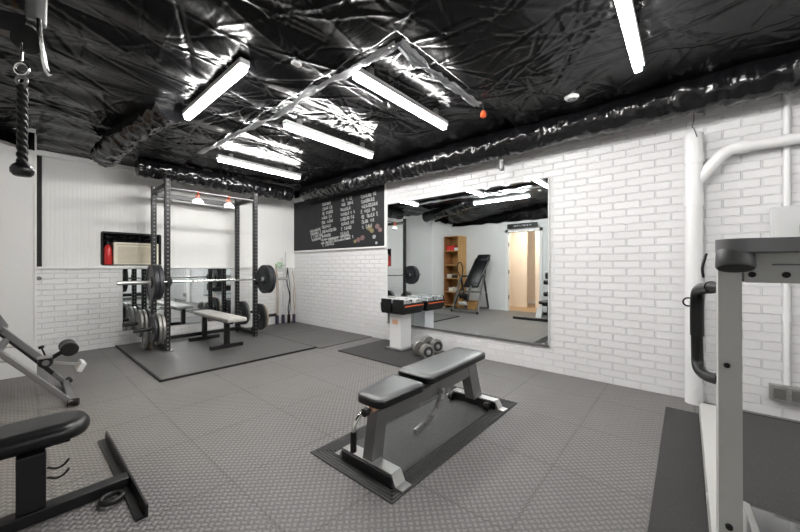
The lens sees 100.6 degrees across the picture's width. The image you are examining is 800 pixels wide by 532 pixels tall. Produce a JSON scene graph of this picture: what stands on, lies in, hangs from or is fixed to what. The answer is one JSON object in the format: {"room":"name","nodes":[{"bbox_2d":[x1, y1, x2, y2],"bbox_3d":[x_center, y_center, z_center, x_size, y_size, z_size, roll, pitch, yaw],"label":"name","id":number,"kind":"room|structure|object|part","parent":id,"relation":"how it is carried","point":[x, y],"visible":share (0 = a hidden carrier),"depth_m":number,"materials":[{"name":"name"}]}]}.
{"room":"gym","nodes":[
{"label":"gym","id":0,"kind":"room"},
{"bbox_2d":[0,128,35,379],"bbox_3d":[-4.514,-0.250,3.447,1.040,2.740,0.960,0,0,41],"label":"wall","id":1,"kind":"structure","parent":0,"point":[16,192],"depth_m":3.37,"materials":[{"name":"white paint"}]},
{"bbox_2d":[0,126,34,150],"bbox_3d":[-4.061,-1.289,3.083,0.051,0.182,0.900,0,0,41],"label":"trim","id":2,"kind":"structure","parent":1,"relation":"attached to","point":[6,134],"depth_m":3.31,"materials":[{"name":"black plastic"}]},
{"bbox_2d":[34,135,36,373],"bbox_3d":[-3.814,-0.130,3.474,0.026,2.500,0.016,0,0,41],"label":"trim","id":3,"kind":"structure","parent":1,"relation":"attached to","point":[35,151],"depth_m":3.46,"materials":[{"name":"white paint"}]},
{"bbox_2d":[37,150,295,199],"bbox_3d":[-3.628,-1.405,5.040,0.080,0.060,4.530,0,0,41],"label":"trim","id":4,"kind":"structure","parent":1,"relation":"attached to","point":[42,153],"depth_m":4.33,"materials":[{"name":"white paint"}]},
{"bbox_2d":[37,268,293,354],"bbox_3d":[-3.384,0.570,5.477,0.100,1.100,3.590,0,0,41],"label":"wall","id":5,"kind":"structure","parent":0,"point":[83,306],"depth_m":4.50,"materials":[{"name":"white brick"}]},
{"bbox_2d":[37,267,294,268],"bbox_3d":[-3.370,0.010,5.465,0.135,0.024,3.590,0,0,41],"label":"trim","id":6,"kind":"structure","parent":5,"relation":"attached to","point":[37,267],"depth_m":4.64,"materials":[{"name":"white paint"}]},
{"bbox_2d":[42,157,293,266],"bbox_3d":[-3.380,-0.810,5.473,0.110,1.620,3.590,0,0,41],"label":"panelling","id":7,"kind":"object","parent":5,"relation":"attached to","point":[80,201],"visible":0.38,"depth_m":4.89,"materials":[{"name":"white"}]},
{"bbox_2d":[37,155,41,266],"bbox_3d":[-4.468,-0.693,4.104,0.028,1.375,0.055,0,0,41],"label":"trim","id":8,"kind":"structure","parent":7,"relation":"attached to","point":[39,158],"depth_m":4.10,"materials":[{"name":"black"}]},
{"bbox_2d":[101,231,160,265],"bbox_3d":[-4.010,-0.256,4.927,0.390,0.472,0.694,0,0,41],"label":"window","id":9,"kind":"structure","parent":7,"relation":"attached to","point":[103,244],"depth_m":4.81,"materials":[{"name":"black"}]},
{"bbox_2d":[104,242,112,263],"bbox_3d":[-4.053,-0.193,4.613,0.105,0.315,0.097,0,0,41],"label":"fire extinguisher","id":10,"kind":"object","parent":9,"relation":"on","point":[108,251],"visible":1,"depth_m":4.59,"materials":[{"name":"red paint"}]},
{"bbox_2d":[103,233,158,244],"bbox_3d":[-3.887,-0.401,4.821,0.033,0.134,0.630,0,0,41],"label":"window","id":11,"kind":"structure","parent":9,"relation":"attached to","point":[108,237],"depth_m":4.78,"materials":[{"name":"black glass"}]},
{"bbox_2d":[109,242,157,264],"bbox_3d":[-3.954,-0.193,4.942,0.334,0.315,0.525,0,0,41],"label":"air conditioner","id":12,"kind":"object","parent":9,"relation":"attached to","point":[124,253],"visible":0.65,"depth_m":4.79,"materials":[{"name":"beige plastic"}]},
{"bbox_2d":[118,247,150,262],"bbox_3d":[-3.829,-0.176,4.837,0.006,0.222,0.440,0,0,41],"label":"grille","id":13,"kind":"object","parent":12,"relation":"attached to","point":[125,254],"depth_m":4.81,"materials":[{"name":"beige"}]},
{"bbox_2d":[123,269,230,330],"bbox_3d":[-3.468,0.470,5.292,0.014,0.880,1.480,0,0,41],"label":"wall mirror","id":14,"kind":"object","parent":5,"relation":"attached to","point":[187,298],"visible":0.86,"depth_m":5.32,"materials":[{"name":"clear glass"}]},
{"bbox_2d":[0,0,799,195],"bbox_3d":[-0.521,-1.358,2.372,8.288,0.289,4.550,0,0,41],"label":"ceiling","id":15,"kind":"structure","parent":0,"point":[108,60],"depth_m":2.35,"materials":[{"name":"black plastic"}]},
{"bbox_2d":[90,102,183,167],"bbox_3d":[-2.729,-1.344,3.372,1.508,0.439,0.294,0,0,31],"label":"duct","id":16,"kind":"object","parent":15,"relation":"hanging from","point":[127,134],"visible":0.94,"depth_m":3.20,"materials":[{"name":"black plastic"}]},
{"bbox_2d":[135,157,293,200],"bbox_3d":[-2.743,-1.331,5.241,0.289,0.285,2.253,0,0,41],"label":"duct","id":17,"kind":"object","parent":15,"relation":"attached to","point":[145,168],"visible":0.98,"depth_m":4.98,"materials":[{"name":"black plastic"}]},
{"bbox_2d":[182,57,249,119],"bbox_3d":[-1.498,-1.407,2.641,1.180,0.145,0.070,0,0,41],"label":"ceiling light","id":18,"kind":"object","parent":15,"relation":"attached to","point":[240,66],"visible":0.95,"depth_m":2.51,"materials":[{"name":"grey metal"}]},
{"bbox_2d":[216,154,300,178],"bbox_3d":[-1.914,-1.407,4.624,0.070,0.145,1.180,0,0,41],"label":"ceiling light","id":19,"kind":"object","parent":15,"relation":"attached to","point":[221,158],"visible":1,"depth_m":4.54,"materials":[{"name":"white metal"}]},
{"bbox_2d":[291,56,301,67],"bbox_3d":[-0.705,-1.417,2.260,0.040,0.085,0.060,0,0,41],"label":"tag","id":20,"kind":"object","parent":15,"relation":"attached to","point":[295,62],"visible":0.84,"depth_m":2.25,"materials":[{"name":"white plastic"}]},
{"bbox_2d":[197,41,398,153],"bbox_3d":[-1.258,-1.393,3.117,3.223,0.074,0.107,0,0,40],"label":"fold","id":21,"kind":"object","parent":15,"relation":"attached to","point":[378,54],"visible":1,"depth_m":2.58,"materials":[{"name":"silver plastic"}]},
{"bbox_2d":[283,118,373,157],"bbox_3d":[-0.728,-1.407,3.640,0.070,0.145,1.180,0,0,41],"label":"ceiling light","id":22,"kind":"object","parent":15,"relation":"attached to","point":[289,125],"visible":0.99,"depth_m":3.53,"materials":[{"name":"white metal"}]},
{"bbox_2d":[352,66,447,129],"bbox_3d":[0.057,-1.407,2.791,0.070,0.145,1.180,0,0,41],"label":"ceiling light","id":23,"kind":"object","parent":15,"relation":"attached to","point":[367,78],"visible":0.91,"depth_m":2.66,"materials":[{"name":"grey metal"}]},
{"bbox_2d":[396,39,481,106],"bbox_3d":[0.333,-1.389,2.473,0.101,0.058,1.062,0,0,41],"label":"fold","id":24,"kind":"object","parent":15,"relation":"attached to","point":[418,61],"visible":1,"depth_m":2.34,"materials":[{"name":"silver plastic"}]},
{"bbox_2d":[480,100,485,117],"bbox_3d":[0.740,-1.406,2.954,0.050,0.152,0.052,0,0,41],"label":"plug","id":25,"kind":"object","parent":15,"relation":"hanging from","point":[483,113],"visible":1,"depth_m":2.94,"materials":[{"name":"orange plastic"}]},
{"bbox_2d":[299,49,799,200],"bbox_3d":[1.088,-1.287,3.671,7.450,0.434,0.306,0,0,41],"label":"duct","id":26,"kind":"object","parent":15,"relation":"attached to","point":[765,78],"depth_m":2.94,"materials":[{"name":"black plastic"}]},
{"bbox_3d":[1.124,-1.155,3.680,0.063,0.170,0.056,0,0,41],"label":"hanging bracket","id":27,"kind":"part","parent":26,"relation":"part of","materials":[{"name":"white metal"}]},
{"bbox_2d":[564,93,578,101],"bbox_3d":[1.440,-1.431,2.786,0.110,0.058,0.110,0,0,41],"label":"smoke detector","id":28,"kind":"object","parent":15,"relation":"attached to","point":[571,97],"visible":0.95,"depth_m":2.76,"materials":[{"name":"white plastic"}]},
{"bbox_2d":[614,0,644,72],"bbox_3d":[1.261,-1.407,1.844,0.070,0.145,1.180,0,0,41],"label":"ceiling light","id":29,"kind":"object","parent":15,"relation":"attached to","point":[625,9],"visible":1,"depth_m":1.91,"materials":[{"name":"glowing white plastic diffuser"},{"name":"white metal"}]},
{"bbox_2d":[0,337,799,531],"bbox_3d":[-0.522,1.170,2.372,8.490,0.100,4.750,0,0,41],"label":"floor","id":30,"kind":"structure","parent":0,"point":[228,449],"depth_m":2.00,"materials":[{"name":"rubber"}]},
{"bbox_2d":[0,315,86,406],"bbox_3d":[-3.268,0.400,2.597,1.186,1.439,0.860,0,0,-45],"label":"weight bench","id":31,"kind":"object","parent":30,"relation":"on","point":[68,347],"visible":1,"depth_m":2.75,"materials":[{"name":"grey metal"}]},
{"bbox_3d":[-2.941,0.665,2.469,0.216,0.874,0.723,0,0,41],"label":"leg","id":32,"kind":"part","parent":31,"relation":"part of","materials":[{"name":"grey metal"}]},
{"bbox_3d":[-3.008,0.705,2.790,0.036,0.093,0.049,0,0,41],"label":"adjust knob","id":33,"kind":"part","parent":31,"relation":"part of","materials":[{"name":"black plastic"}]},
{"bbox_3d":[-3.405,0.665,2.926,0.684,0.872,0.042,0,0,-37],"label":"leg","id":34,"kind":"part","parent":31,"relation":"part of","materials":[{"name":"grey metal"}]},
{"bbox_3d":[-2.952,0.755,2.855,0.030,0.115,0.152,0,0,41],"label":"ankle arm","id":35,"kind":"part","parent":31,"relation":"part of","materials":[{"name":"black metal"}]},
{"bbox_2d":[0,0,147,531],"bbox_3d":[-1.859,-0.080,1.396,1.061,2.400,1.096,0,0,41],"label":"home gym","id":36,"kind":"object","parent":30,"relation":"on","point":[27,440],"visible":1,"depth_m":1.46,"materials":[{"name":"black metal"}]},
{"bbox_2d":[9,62,34,177],"bbox_3d":[-1.366,-0.534,1.200,0.062,0.414,0.062,0,0,41],"label":"attachment","id":37,"kind":"object","parent":36,"relation":"hanging from","point":[21,168],"visible":1,"depth_m":1.19,"materials":[{"name":"black fabric"}]},
{"bbox_3d":[-1.630,0.943,1.467,0.085,0.245,0.090,0,0,41],"label":"seat post","id":38,"kind":"part","parent":36,"relation":"part of","materials":[{"name":"black metal"}]},
{"bbox_3d":[-1.697,0.752,1.478,0.280,0.072,0.460,0,0,41],"label":"seat","id":39,"kind":"part","parent":36,"relation":"part of","materials":[{"name":"black leather"}]},
{"bbox_3d":[-1.531,1.093,1.807,1.020,0.055,0.045,0,0,41],"label":"foot plate","id":40,"kind":"part","parent":36,"relation":"part of","materials":[{"name":"black metal"}]},
{"bbox_2d":[115,330,316,381],"bbox_3d":[-2.573,1.110,4.622,2.205,0.020,1.805,0,0,41],"label":"mat","id":41,"kind":"object","parent":30,"relation":"on","point":[187,358],"visible":0.91,"depth_m":4.18,"materials":[{"name":"rubber"}]},
{"bbox_2d":[142,332,148,349],"bbox_3d":[-3.387,0.982,4.417,0.230,0.230,0.032,0,0,41],"label":"weight plate","id":42,"kind":"object","parent":41,"relation":"on","point":[145,339],"visible":1,"depth_m":4.38,"materials":[{"name":"grey metal"}]},
{"bbox_2d":[148,334,152,348],"bbox_3d":[-3.346,0.982,4.434,0.230,0.230,0.032,0,0,41],"label":"weight plate","id":43,"kind":"object","parent":41,"relation":"on","point":[150,346],"visible":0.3,"depth_m":4.39,"materials":[{"name":"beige metal"}]},
{"bbox_2d":[122,178,276,352],"bbox_3d":[-2.886,-0.029,4.981,0.830,2.262,1.870,0,0,41],"label":"rack","id":44,"kind":"object","parent":41,"relation":"on","point":[156,191],"depth_m":4.89,"materials":[{"name":"black metal"}]},
{"bbox_2d":[135,310,143,336],"bbox_3d":[-3.649,0.790,4.649,0.380,0.380,0.037,0,0,41],"label":"weight plate","id":45,"kind":"object","parent":44,"relation":"on","point":[139,317],"visible":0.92,"depth_m":4.61,"materials":[{"name":"grey metal"}]},
{"bbox_2d":[141,309,147,332],"bbox_3d":[-3.619,0.790,4.683,0.380,0.380,0.037,0,0,41],"label":"weight plate","id":46,"kind":"object","parent":44,"relation":"on","point":[145,315],"visible":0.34,"depth_m":4.58,"materials":[{"name":"grey metal"}]},
{"bbox_2d":[145,308,151,320],"bbox_3d":[-3.590,0.790,4.717,0.400,0.400,0.037,0,0,41],"label":"weight plate","id":47,"kind":"object","parent":44,"relation":"on","point":[148,311],"visible":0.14,"depth_m":4.64,"materials":[{"name":"grey metal"}]},
{"bbox_2d":[148,316,157,342],"bbox_3d":[-3.150,0.790,4.232,0.340,0.340,0.032,0,0,41],"label":"weight plate","id":48,"kind":"object","parent":44,"relation":"on","point":[152,322],"visible":0.98,"depth_m":4.18,"materials":[{"name":"grey metal"}]},
{"bbox_2d":[152,312,162,344],"bbox_3d":[-3.124,0.790,4.262,0.410,0.410,0.037,0,0,41],"label":"weight plate","id":49,"kind":"object","parent":44,"relation":"on","point":[157,315],"visible":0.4,"depth_m":4.16,"materials":[{"name":"grey metal"}]},
{"bbox_3d":[-3.295,-1.070,4.562,0.590,0.060,0.060,0,0,41],"label":"rail","id":50,"kind":"part","parent":44,"relation":"part of","materials":[{"name":"black metal"}]},
{"bbox_2d":[159,313,165,343],"bbox_3d":[-3.098,0.790,4.292,0.400,0.400,0.037,0,0,41],"label":"weight plate","id":51,"kind":"object","parent":44,"relation":"on","point":[161,314],"visible":0.2,"depth_m":4.18,"materials":[{"name":"grey metal"}]},
{"bbox_3d":[-2.814,-0.960,4.622,0.066,0.203,0.156,0,0,41],"label":"grip handle","id":52,"kind":"part","parent":44,"relation":"part of","materials":[{"name":"white plastic"}]},
{"bbox_2d":[117,277,287,284],"bbox_3d":[-2.610,0.192,4.736,0.076,0.076,2.200,0,0,41],"label":"barbell","id":53,"kind":"object","parent":44,"relation":"on","point":[261,278],"visible":0.69,"depth_m":4.48,"materials":[{"name":"silver metal"}]},
{"bbox_2d":[146,264,159,299],"bbox_3d":[-3.104,0.192,4.163,0.450,0.450,0.052,0,0,41],"label":"weight plate","id":54,"kind":"object","parent":53,"relation":"on","point":[152,273],"visible":0.98,"depth_m":4.10,"materials":[{"name":"grey metal"}]},
{"bbox_2d":[155,264,164,299],"bbox_3d":[-3.070,0.192,4.202,0.450,0.450,0.052,0,0,41],"label":"weight plate","id":55,"kind":"object","parent":53,"relation":"on","point":[160,269],"visible":0.34,"depth_m":4.08,"materials":[{"name":"grey metal"}]},
{"bbox_2d":[258,265,272,292],"bbox_3d":[-2.149,0.192,5.270,0.450,0.450,0.052,0,0,41],"label":"weight plate","id":56,"kind":"object","parent":53,"relation":"on","point":[264,271],"visible":0.87,"depth_m":5.22,"materials":[{"name":"black rubber"}]},
{"bbox_2d":[268,265,275,292],"bbox_3d":[-2.115,0.192,5.309,0.450,0.450,0.052,0,0,41],"label":"weight plate","id":57,"kind":"object","parent":53,"relation":"on","point":[270,266],"visible":0.22,"depth_m":5.18,"materials":[{"name":"black rubber"}]},
{"bbox_3d":[-2.546,-0.960,4.932,0.066,0.203,0.156,0,0,41],"label":"grip handle","id":58,"kind":"part","parent":44,"relation":"part of","materials":[{"name":"white plastic"}]},
{"bbox_2d":[240,301,247,324],"bbox_3d":[-2.728,0.790,5.716,0.400,0.400,0.037,0,0,41],"label":"weight plate","id":59,"kind":"object","parent":44,"relation":"on","point":[243,308],"visible":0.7,"depth_m":5.65,"materials":[{"name":"black rubber"}]},
{"bbox_3d":[-2.531,-1.070,5.447,0.590,0.060,0.060,0,0,41],"label":"rail","id":60,"kind":"part","parent":44,"relation":"part of","materials":[{"name":"black metal"}]},
{"bbox_3d":[-2.531,1.040,5.447,0.590,0.060,0.060,0,0,41],"label":"rail","id":61,"kind":"part","parent":44,"relation":"part of","materials":[{"name":"black metal"}]},
{"bbox_2d":[243,301,249,323],"bbox_3d":[-2.698,0.790,5.750,0.400,0.400,0.037,0,0,41],"label":"weight plate","id":62,"kind":"object","parent":44,"relation":"on","point":[245,302],"visible":0.25,"depth_m":5.64,"materials":[{"name":"black rubber"}]},
{"bbox_2d":[258,303,266,329],"bbox_3d":[-2.236,0.790,5.292,0.420,0.420,0.037,0,0,41],"label":"weight plate","id":63,"kind":"object","parent":44,"relation":"on","point":[262,320],"visible":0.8,"depth_m":5.23,"materials":[{"name":"black rubber"}]},
{"bbox_2d":[263,304,268,328],"bbox_3d":[-2.211,0.790,5.320,0.400,0.400,0.032,0,0,41],"label":"weight plate","id":64,"kind":"object","parent":44,"relation":"on","point":[263,304],"visible":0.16,"depth_m":5.20,"materials":[{"name":"black rubber"}]},
{"bbox_2d":[188,309,246,350],"bbox_3d":[-2.588,0.883,4.731,1.260,0.437,0.420,0,0,41],"label":"bench","id":65,"kind":"object","parent":41,"relation":"on","point":[227,319],"visible":1,"depth_m":4.57,"materials":[{"name":"white leather"}]},
{"bbox_3d":[-2.989,0.906,5.077,0.060,0.292,0.060,0,0,41],"label":"leg","id":66,"kind":"part","parent":65,"relation":"part of","materials":[{"name":"black metal"}]},
{"bbox_3d":[-2.368,0.906,4.541,0.060,0.292,0.060,0,0,41],"label":"leg","id":67,"kind":"part","parent":65,"relation":"part of","materials":[{"name":"black metal"}]},
{"bbox_2d":[248,322,325,336],"bbox_3d":[-2.069,1.114,6.043,1.130,0.012,0.995,0,0,41],"label":"rubber mat","id":68,"kind":"object","parent":30,"relation":"on","point":[280,329],"visible":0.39,"depth_m":5.98,"materials":[{"name":"grey rubber"}]},
{"bbox_2d":[277,252,285,322],"bbox_3d":[-2.324,0.404,6.500,0.212,1.408,0.062,0,0,-45],"label":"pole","id":69,"kind":"object","parent":68,"relation":"on","point":[285,252],"visible":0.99,"depth_m":6.57,"materials":[{"name":"grey metal"}]},
{"bbox_2d":[275,264,278,323],"bbox_3d":[-2.374,0.519,6.419,0.065,1.161,0.086,0,0,-26],"label":"band","id":70,"kind":"object","parent":69,"relation":"hanging from","point":[277,288],"visible":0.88,"depth_m":6.40,"materials":[{"name":"beige rubber"}]},
{"bbox_3d":[-2.370,1.015,6.405,0.058,0.170,0.060,0,0,41],"label":"foam handle","id":71,"kind":"part","parent":70,"relation":"part of","materials":[{"name":"blue"}]},
{"bbox_2d":[281,258,284,322],"bbox_3d":[-2.288,0.459,6.503,0.065,1.281,0.086,0,0,-26],"label":"band","id":72,"kind":"object","parent":69,"relation":"hanging from","point":[283,300],"visible":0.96,"depth_m":6.49,"materials":[{"name":"grey rubber"}]},
{"bbox_3d":[-2.270,0.404,6.583,0.019,1.408,0.020,0,0,41],"label":"rod","id":73,"kind":"part","parent":69,"relation":"part of","materials":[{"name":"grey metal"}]},
{"bbox_2d":[286,268,290,322],"bbox_3d":[-2.199,0.559,6.551,0.080,1.082,0.083,0,0,-1],"label":"band","id":74,"kind":"object","parent":69,"relation":"hanging from","point":[287,274],"visible":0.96,"depth_m":6.54,"materials":[{"name":"black rubber"}]},
{"bbox_2d":[292,270,295,322],"bbox_3d":[-2.102,0.584,6.580,0.065,1.032,0.086,0,0,-26],"label":"band","id":75,"kind":"object","parent":68,"relation":"on","point":[293,314],"visible":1,"depth_m":6.57,"materials":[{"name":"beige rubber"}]},
{"bbox_2d":[277,328,371,348],"bbox_3d":[-1.202,1.114,5.295,1.140,0.012,0.995,0,0,41],"label":"rubber mat","id":76,"kind":"object","parent":30,"relation":"on","point":[327,337],"visible":0.88,"depth_m":5.22,"materials":[{"name":"grey rubber"}]},
{"bbox_2d":[338,339,444,367],"bbox_3d":[-0.087,1.114,4.375,1.170,0.012,0.910,0,0,41],"label":"rubber mat","id":77,"kind":"object","parent":30,"relation":"on","point":[375,351],"visible":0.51,"depth_m":4.25,"materials":[{"name":"black rubber"}]},
{"bbox_2d":[382,310,421,351],"bbox_3d":[0.024,0.852,4.550,0.390,0.513,0.400,0,0,41],"label":"stand","id":78,"kind":"object","parent":77,"relation":"on","point":[400,323],"visible":0.8,"depth_m":4.46,"materials":[{"name":"white plastic"}]},
{"bbox_2d":[380,296,408,311],"bbox_3d":[-0.047,0.509,4.610,0.204,0.169,0.442,0,0,41],"label":"dumbbell","id":79,"kind":"object","parent":78,"relation":"on","point":[386,303],"visible":0.48,"depth_m":4.45,"materials":[{"name":"black plastic"}]},
{"bbox_3d":[0.010,1.098,4.549,0.310,0.020,0.320,0,0,41],"label":"plate","id":80,"kind":"part","parent":78,"relation":"part of","materials":[{"name":"grey metal"}]},
{"bbox_2d":[382,310,421,314],"bbox_3d":[0.024,0.608,4.550,0.390,0.025,0.400,0,0,41],"label":"tray","id":81,"kind":"object","parent":78,"relation":"on","point":[391,313],"depth_m":4.42,"materials":[{"name":"black metal"}]},
{"bbox_2d":[392,297,423,312],"bbox_3d":[0.116,0.509,4.470,0.204,0.169,0.442,0,0,41],"label":"dumbbell","id":82,"kind":"object","parent":78,"relation":"on","point":[412,304],"visible":1,"depth_m":4.35,"materials":[{"name":"black plastic"}]},
{"bbox_2d":[412,340,433,358],"bbox_3d":[0.282,1.016,4.076,0.186,0.184,0.314,0,0,-26],"label":"dumbbell","id":83,"kind":"object","parent":77,"relation":"on","point":[419,348],"visible":0.95,"depth_m":3.97,"materials":[{"name":"silver metal"}]},
{"bbox_3d":[0.238,1.016,4.170,0.184,0.184,0.068,0,0,-25],"label":"plate","id":84,"kind":"part","parent":83,"relation":"part of","materials":[{"name":"grey metal"}]},
{"bbox_3d":[0.328,1.016,3.987,0.129,0.184,0.183,0,0,41],"label":"plate","id":85,"kind":"part","parent":83,"relation":"part of","materials":[{"name":"grey metal"}]},
{"bbox_3d":[0.339,1.016,3.955,0.140,0.140,0.002,0,0,-25],"label":"plate","id":86,"kind":"part","parent":83,"relation":"part of","materials":[{"name":"grey metal"}]},
{"bbox_2d":[421,336,442,352],"bbox_3d":[0.417,1.016,4.356,0.184,0.184,0.314,0,0,-29],"label":"dumbbell","id":87,"kind":"object","parent":77,"relation":"on","point":[437,344],"visible":0.73,"depth_m":4.25,"materials":[{"name":"silver metal"}]},
{"bbox_3d":[0.367,1.016,4.446,0.184,0.184,0.068,0,0,-29],"label":"plate","id":88,"kind":"part","parent":87,"relation":"part of","materials":[{"name":"grey metal"}]},
{"bbox_3d":[0.469,1.016,4.269,0.120,0.184,0.186,0,0,41],"label":"plate","id":89,"kind":"part","parent":87,"relation":"part of","materials":[{"name":"grey metal"}]},
{"bbox_3d":[0.483,1.016,4.238,0.140,0.140,0.002,0,0,-29],"label":"plate","id":90,"kind":"part","parent":87,"relation":"part of","materials":[{"name":"grey metal"}]},
{"bbox_2d":[310,385,516,503],"bbox_3d":[0.211,1.114,2.361,0.665,0.012,1.530,0,0,41],"label":"mat","id":91,"kind":"object","parent":30,"relation":"on","point":[457,422],"visible":0.67,"depth_m":2.13,"materials":[{"name":"black rubber"}]},
{"bbox_2d":[335,347,507,492],"bbox_3d":[0.208,0.882,2.258,0.525,0.451,1.324,0,0,41],"label":"weight bench","id":92,"kind":"object","parent":91,"relation":"on","point":[392,396],"visible":1,"depth_m":1.97,"materials":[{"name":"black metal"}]},
{"bbox_3d":[-0.219,0.890,1.841,0.024,0.181,0.122,0,0,43],"label":"adjustment handle","id":93,"kind":"part","parent":92,"relation":"part of","materials":[{"name":"silver metal"}]},
{"bbox_3d":[-0.179,0.770,1.766,0.044,0.044,0.050,0,0,41],"label":"lock knob","id":94,"kind":"part","parent":92,"relation":"part of","materials":[{"name":"black plastic"}]},
{"bbox_3d":[-0.188,1.077,1.788,0.380,0.050,0.011,0,0,41],"label":"foot panel","id":95,"kind":"part","parent":92,"relation":"part of","materials":[{"name":"black metal"}]},
{"bbox_3d":[-0.136,0.920,1.848,0.072,0.260,0.130,0,0,41],"label":"post","id":96,"kind":"part","parent":92,"relation":"part of","materials":[{"name":"grey metal"}]},
{"bbox_3d":[-0.062,0.729,1.933,0.269,0.052,0.355,0,0,41],"label":"seat","id":97,"kind":"part","parent":92,"relation":"part of","materials":[{"name":"black leather"}]},
{"bbox_3d":[0.567,0.900,2.661,0.080,0.300,0.230,0,0,41],"label":"post","id":98,"kind":"part","parent":92,"relation":"part of","materials":[{"name":"grey metal"}]},
{"bbox_3d":[0.593,1.077,2.692,0.380,0.050,0.011,0,0,41],"label":"foot panel","id":99,"kind":"part","parent":92,"relation":"part of","materials":[{"name":"black metal"}]},
{"bbox_2d":[647,407,708,531],"bbox_3d":[1.649,1.115,1.011,1.425,0.010,3.085,0,0,41],"label":"mat","id":100,"kind":"object","parent":30,"relation":"on","point":[678,504],"visible":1,"depth_m":1.73,"materials":[{"name":"rubber"}]},
{"bbox_2d":[682,237,799,531],"bbox_3d":[1.798,0.407,1.308,1.045,1.367,2.230,0,0,41],"label":"exercise machine","id":101,"kind":"object","parent":100,"relation":"on","point":[751,461],"visible":1,"depth_m":1.14,"materials":[{"name":"grey paint"}]},
{"bbox_3d":[1.237,0.263,1.330,0.056,0.409,0.328,0,0,25],"label":"handrail","id":102,"kind":"part","parent":101,"relation":"part of","materials":[{"name":"black plastic"}]},
{"bbox_3d":[1.500,1.030,1.565,0.085,0.120,2.230,0,0,41],"label":"rail","id":103,"kind":"part","parent":101,"relation":"part of","materials":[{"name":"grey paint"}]},
{"bbox_2d":[715,249,756,272],"bbox_3d":[1.097,-0.027,1.088,0.096,0.092,0.106,0,0,41],"label":"cup holder","id":104,"kind":"object","parent":101,"relation":"on","point":[726,260],"depth_m":1.06,"materials":[{"name":"grey plastic"}]},
{"bbox_2d":[747,502,799,531],"bbox_3d":[1.368,0.963,0.781,0.700,0.255,0.870,0,0,41],"label":"hood","id":105,"kind":"object","parent":101,"relation":"attached to","point":[762,519],"depth_m":1.11,"materials":[{"name":"grey"}]},
{"bbox_2d":[294,91,799,420],"bbox_3d":[0.960,-0.250,4.165,8.390,2.740,0.100,0,0,41],"label":"wall","id":106,"kind":"structure","parent":0,"point":[617,210],"depth_m":3.09,"materials":[{"name":"white brick"}]},
{"bbox_2d":[293,184,386,252],"bbox_3d":[-1.191,-0.818,5.932,2.585,1.045,0.035,0,0,41],"label":"chalkboard","id":107,"kind":"object","parent":106,"relation":"attached to","point":[356,219],"visible":1,"depth_m":5.76,"materials":[{"name":"paint"}]},
{"bbox_3d":[-0.221,-0.833,5.105,0.035,1.015,0.020,0,0,41],"label":"trim","id":108,"kind":"part","parent":107,"relation":"part of","materials":[{"name":"white paint"}]},
{"bbox_2d":[387,177,549,347],"bbox_3d":[0.700,-0.051,4.311,2.365,1.818,0.018,0,0,41],"label":"wall mirror","id":109,"kind":"object","parent":106,"relation":"attached to","point":[478,261],"visible":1,"depth_m":4.06,"materials":[{"name":"clear glass"}]},
{"bbox_2d":[684,113,799,405],"bbox_3d":[3.133,-0.080,2.117,2.014,2.400,0.140,0,0,41],"label":"drain pipe","id":110,"kind":"object","parent":106,"relation":"attached to","point":[696,173],"visible":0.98,"depth_m":2.69,"materials":[{"name":"white plastic"}]},
{"bbox_2d":[769,383,799,404],"bbox_3d":[2.847,0.932,2.434,0.190,0.115,0.054,0,0,41],"label":"outlet box","id":111,"kind":"object","parent":106,"relation":"attached to","point":[778,392],"visible":1,"depth_m":2.43,"materials":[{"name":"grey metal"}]},
{"bbox_2d":[774,388,785,399],"bbox_3d":[2.797,0.932,2.444,0.060,0.075,0.004,0,0,41],"label":"socket","id":112,"kind":"object","parent":111,"relation":"attached to","point":[779,393],"depth_m":2.44,"materials":[{"name":"grey plastic"}]},
{"bbox_2d":[792,391,799,401],"bbox_3d":[2.865,0.932,2.386,0.060,0.075,0.004,0,0,41],"label":"socket","id":113,"kind":"object","parent":111,"relation":"attached to","point":[795,394],"depth_m":2.39,"materials":[{"name":"grey plastic"}]},
{"bbox_2d":[770,205,799,237],"bbox_3d":[2.896,-0.270,2.349,0.365,0.340,0.118,0,0,41],"label":"box","id":114,"kind":"object","parent":106,"relation":"attached to","point":[784,220],"visible":0.61,"depth_m":2.39,"materials":[{"name":"grey metal"}]},
{"bbox_2d":[783,93,791,385],"bbox_3d":[2.849,-0.255,2.444,0.044,2.250,0.044,0,0,41],"label":"conduit","id":115,"kind":"object","parent":106,"relation":"attached to","point":[787,315],"visible":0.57,"depth_m":2.43,"materials":[{"name":"white plastic"}]}
]}

